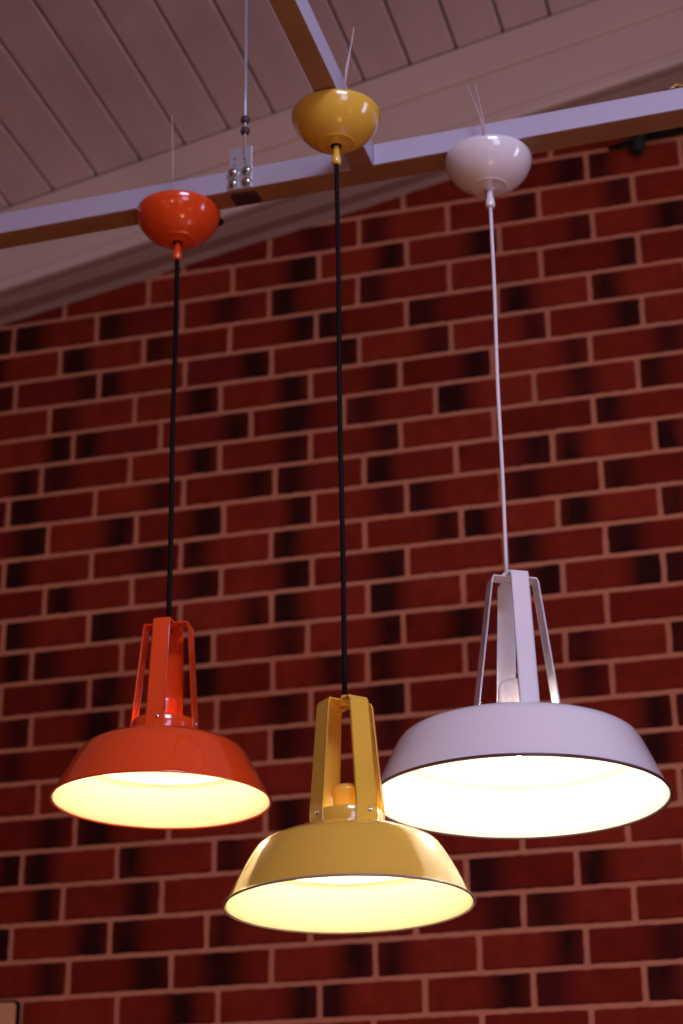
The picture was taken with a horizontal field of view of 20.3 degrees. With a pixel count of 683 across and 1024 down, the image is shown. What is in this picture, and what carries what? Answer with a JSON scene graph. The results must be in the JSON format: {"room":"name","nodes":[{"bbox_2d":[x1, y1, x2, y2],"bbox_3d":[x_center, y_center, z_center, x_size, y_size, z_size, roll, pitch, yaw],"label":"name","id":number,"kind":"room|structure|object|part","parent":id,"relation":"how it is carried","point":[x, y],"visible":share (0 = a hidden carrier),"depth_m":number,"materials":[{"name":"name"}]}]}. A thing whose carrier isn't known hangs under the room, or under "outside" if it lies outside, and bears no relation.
{"room":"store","nodes":[
{"label":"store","id":0,"kind":"room"},
{"bbox_2d":[0,0,593,209],"bbox_3d":[-0.746,-2.504,1.487,8.200,1.758,7.800,-7,-24,14],"label":"ceiling","id":1,"kind":"structure","parent":0,"point":[89,89],"depth_m":4.53,"materials":[{"name":"beige wood"}]},
{"bbox_2d":[228,0,261,205],"bbox_3d":[-0.172,-1.024,3.478,0.046,1.053,0.055,-7,-24,14],"label":"hanger","id":2,"kind":"object","parent":1,"relation":"hanging from","point":[240,168],"visible":1,"depth_m":3.28,"materials":[{"name":"grey metal"}]},
{"bbox_3d":[-0.172,-0.589,3.275,0.041,0.083,0.003,-7,-24,14],"label":"plate","id":3,"kind":"part","parent":2,"relation":"part of","materials":[{"name":"grey metal"}]},
{"bbox_3d":[-0.173,-1.061,3.471,0.010,0.992,0.005,-7,-24,14],"label":"threaded rod","id":4,"kind":"part","parent":2,"relation":"part of","materials":[{"name":"grey metal"}]},
{"bbox_3d":[-0.163,-0.538,3.283,0.046,0.005,0.032,-7,-24,14],"label":"washer plate","id":5,"kind":"part","parent":2,"relation":"part of","materials":[{"name":"brown metal"}]},
{"bbox_2d":[0,87,682,248],"bbox_3d":[0.122,-0.598,3.211,5.804,0.040,0.052,-8,-24,16],"label":"beam","id":6,"kind":"structure","parent":2,"relation":"hanging from","point":[663,110],"depth_m":3.22,"materials":[{"name":"grey paint"}]},
{"bbox_2d":[49,115,271,829],"bbox_3d":[-0.280,-0.107,3.144,0.338,1.198,0.338,-9,-25,19],"label":"pendant lamp","id":7,"kind":"object","parent":6,"relation":"hanging from","point":[161,770],"visible":1,"depth_m":3.02,"materials":[{"name":"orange metal"}]},
{"bbox_3d":[-0.299,0.262,2.993,0.052,0.179,0.031,-5,-24,11],"label":"cage leg","id":8,"kind":"part","parent":7,"relation":"part of","materials":[{"name":"red metal"}]},
{"bbox_3d":[-0.278,0.251,2.966,0.030,0.179,0.054,-7,-24,14],"label":"cage leg","id":9,"kind":"part","parent":7,"relation":"part of","materials":[{"name":"red metal"}]},
{"bbox_3d":[-0.275,0.391,2.931,0.335,0.112,0.335,-7,-24,14],"label":"lamp shade","id":10,"kind":"part","parent":7,"relation":"part of","materials":[{"name":"red metal"}]},
{"bbox_2d":[165,695,178,713],"bbox_3d":[-0.274,0.320,2.962,0.074,0.069,0.066,-7,-24,14],"label":"socket","id":11,"kind":"object","parent":7,"relation":"attached to","point":[171,701],"depth_m":2.95,"materials":[{"name":"red ceramic"}]},
{"bbox_3d":[-0.278,-0.132,3.157,0.011,0.659,0.008,-1,-23,0],"label":"cord","id":12,"kind":"part","parent":7,"relation":"part of","materials":[{"name":"black rubber"}]},
{"bbox_3d":[-0.269,0.271,3.011,0.031,0.179,0.049,-5,-24,11],"label":"cage leg","id":13,"kind":"part","parent":7,"relation":"part of","materials":[{"name":"red metal"}]},
{"bbox_3d":[-0.249,0.259,2.984,0.051,0.180,0.030,-7,-24,14],"label":"cage leg","id":14,"kind":"part","parent":7,"relation":"part of","materials":[{"name":"red metal"}]},
{"bbox_2d":[269,0,372,168],"bbox_3d":[-0.413,-1.231,1.724,0.042,0.047,3.356,-7,-24,14],"label":"cross beam","id":15,"kind":"structure","parent":6,"relation":"attached to","point":[297,19],"depth_m":2.92,"materials":[{"name":"grey paint"}]},
{"bbox_2d":[222,27,475,933],"bbox_3d":[0.004,-0.105,2.825,0.339,1.387,0.339,4,-24,-12],"label":"pendant lamp","id":16,"kind":"object","parent":15,"relation":"hanging from","point":[349,869],"visible":1,"depth_m":2.65,"materials":[{"name":"yellow metal"}]},
{"bbox_3d":[-0.016,0.343,2.624,0.055,0.179,0.063,-7,-24,14],"label":"cage leg","id":17,"kind":"part","parent":16,"relation":"part of","materials":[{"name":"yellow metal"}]},
{"bbox_3d":[-0.007,0.358,2.656,0.034,0.179,0.046,13,-27,-29],"label":"cage leg","id":18,"kind":"part","parent":16,"relation":"part of","materials":[{"name":"yellow metal"}]},
{"bbox_2d":[331,143,341,148],"bbox_3d":[-0.008,-0.582,3.037,0.018,0.005,0.018,-7,-24,14],"label":"washer","id":19,"kind":"object","parent":16,"relation":"in","point":[333,145],"depth_m":3.03,"materials":[{"name":"black rubber"}]},
{"bbox_3d":[-0.002,-0.146,2.851,0.012,0.882,0.007,0,-23,-2],"label":"cord","id":20,"kind":"part","parent":16,"relation":"part of","materials":[{"name":"black rubber"}]},
{"bbox_2d":[331,783,355,805],"bbox_3d":[0.008,0.407,2.610,0.089,0.070,0.045,-7,-24,14],"label":"socket","id":21,"kind":"object","parent":16,"relation":"attached to","point":[343,793],"depth_m":2.60,"materials":[{"name":"yellow ceramic"}]},
{"bbox_3d":[0.010,0.478,2.576,0.336,0.116,0.336,-7,-24,14],"label":"lamp shade","id":22,"kind":"part","parent":16,"relation":"part of","materials":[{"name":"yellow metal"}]},
{"bbox_3d":[0.019,0.339,2.618,0.034,0.178,0.056,13,-27,-29],"label":"cage leg","id":23,"kind":"part","parent":16,"relation":"part of","materials":[{"name":"yellow metal"}]},
{"bbox_3d":[0.029,0.353,2.649,0.050,0.179,0.038,13,-27,-29],"label":"cage leg","id":24,"kind":"part","parent":16,"relation":"part of","materials":[{"name":"yellow metal"}]},
{"bbox_2d":[663,82,682,90],"bbox_3d":[0.544,-0.685,3.100,0.044,0.025,0.028,-7,-24,14],"label":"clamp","id":25,"kind":"object","parent":6,"relation":"on","point":[676,85],"visible":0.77,"depth_m":3.10,"materials":[{"name":"gold metal"}]},
{"bbox_2d":[0,132,682,1023],"bbox_3d":[0.291,0.664,4.114,8.200,5.206,0.202,-7,-24,14],"label":"wall","id":26,"kind":"structure","parent":0,"point":[100,923],"depth_m":4.32,"materials":[{"name":"red brick"}]},
{"bbox_2d":[0,1000,20,1023],"bbox_3d":[-0.810,1.222,4.094,0.240,0.334,0.016,-7,-24,14],"label":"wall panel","id":27,"kind":"object","parent":26,"relation":"attached to","point":[9,1009],"visible":1,"depth_m":4.12,"materials":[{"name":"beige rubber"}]},
{"bbox_3d":[-0.812,1.220,4.089,0.231,0.325,0.004,-7,-24,14],"label":"plate","id":28,"kind":"part","parent":27,"relation":"part of","materials":[{"name":"brown"}]},
{"bbox_2d":[0,8,682,291],"bbox_3d":[0.235,-0.932,4.640,8.200,1.757,0.108,-7,-24,14],"label":"ceiling beam","id":29,"kind":"structure","parent":26,"relation":"attached to","point":[653,45],"depth_m":4.58,"materials":[{"name":"white wood"}]},
{"bbox_2d":[0,0,682,213],"bbox_3d":[0.233,-1.062,4.693,8.200,1.751,0.104,-7,-24,14],"label":"trim","id":30,"kind":"structure","parent":26,"relation":"attached to","point":[596,18],"depth_m":4.64,"materials":[{"name":"white wood"}]},
{"bbox_2d":[0,64,682,326],"bbox_3d":[0.237,-0.849,4.609,8.200,1.603,0.098,-7,-24,14],"label":"trim","id":31,"kind":"structure","parent":26,"relation":"attached to","point":[279,217],"depth_m":4.69,"materials":[{"name":"paint"}]},
{"bbox_2d":[608,127,682,154],"bbox_3d":[0.846,-0.919,4.482,0.452,0.124,0.039,-7,-24,14],"label":"connector","id":32,"kind":"object","parent":26,"relation":"attached to","point":[636,143],"visible":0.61,"depth_m":4.50,"materials":[{"name":"black plastic"}]},
{"bbox_2d":[381,83,672,839],"bbox_3d":[0.251,-0.131,2.973,0.433,1.198,0.433,-12,-26,24],"label":"pendant lamp","id":33,"kind":"object","parent":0,"point":[519,766],"visible":0.96,"depth_m":2.87,"materials":[{"name":"white metal"}]},
{"bbox_2d":[484,187,494,192],"bbox_3d":[0.245,-0.533,3.156,0.018,0.005,0.018,-7,-24,14],"label":"washer","id":34,"kind":"object","parent":33,"relation":"in","point":[486,189],"depth_m":3.15,"materials":[{"name":"white plastic"}]},
{"bbox_3d":[0.226,0.204,2.829,0.072,0.234,0.031,6,-24,-16],"label":"cage leg","id":35,"kind":"part","parent":33,"relation":"part of","materials":[{"name":"white metal"}]},
{"bbox_3d":[0.247,-0.205,3.015,0.008,0.649,0.006,12,-26,-27],"label":"cord","id":36,"kind":"part","parent":33,"relation":"part of","materials":[{"name":"white plastic"}]},
{"bbox_3d":[0.253,0.221,2.863,0.031,0.235,0.063,6,-24,-16],"label":"cage leg","id":37,"kind":"part","parent":33,"relation":"part of","materials":[{"name":"white metal"}]},
{"bbox_2d":[498,678,518,702],"bbox_3d":[0.257,0.278,2.801,0.112,0.063,0.057,-7,-24,14],"label":"socket","id":38,"kind":"object","parent":33,"relation":"attached to","point":[508,690],"depth_m":2.79,"materials":[{"name":"white ceramic"}]},
{"bbox_3d":[0.265,0.194,2.806,0.030,0.234,0.072,2,-23,-6],"label":"cage leg","id":39,"kind":"part","parent":33,"relation":"part of","materials":[{"name":"white metal"}]},
{"bbox_3d":[0.256,0.361,2.762,0.429,0.123,0.429,-7,-24,14],"label":"lamp shade","id":40,"kind":"part","parent":33,"relation":"part of","materials":[{"name":"metal"}]},
{"bbox_3d":[0.289,0.211,2.841,0.063,0.235,0.031,1,-23,-5],"label":"cage leg","id":41,"kind":"part","parent":33,"relation":"part of","materials":[{"name":"white metal"}]}
]}

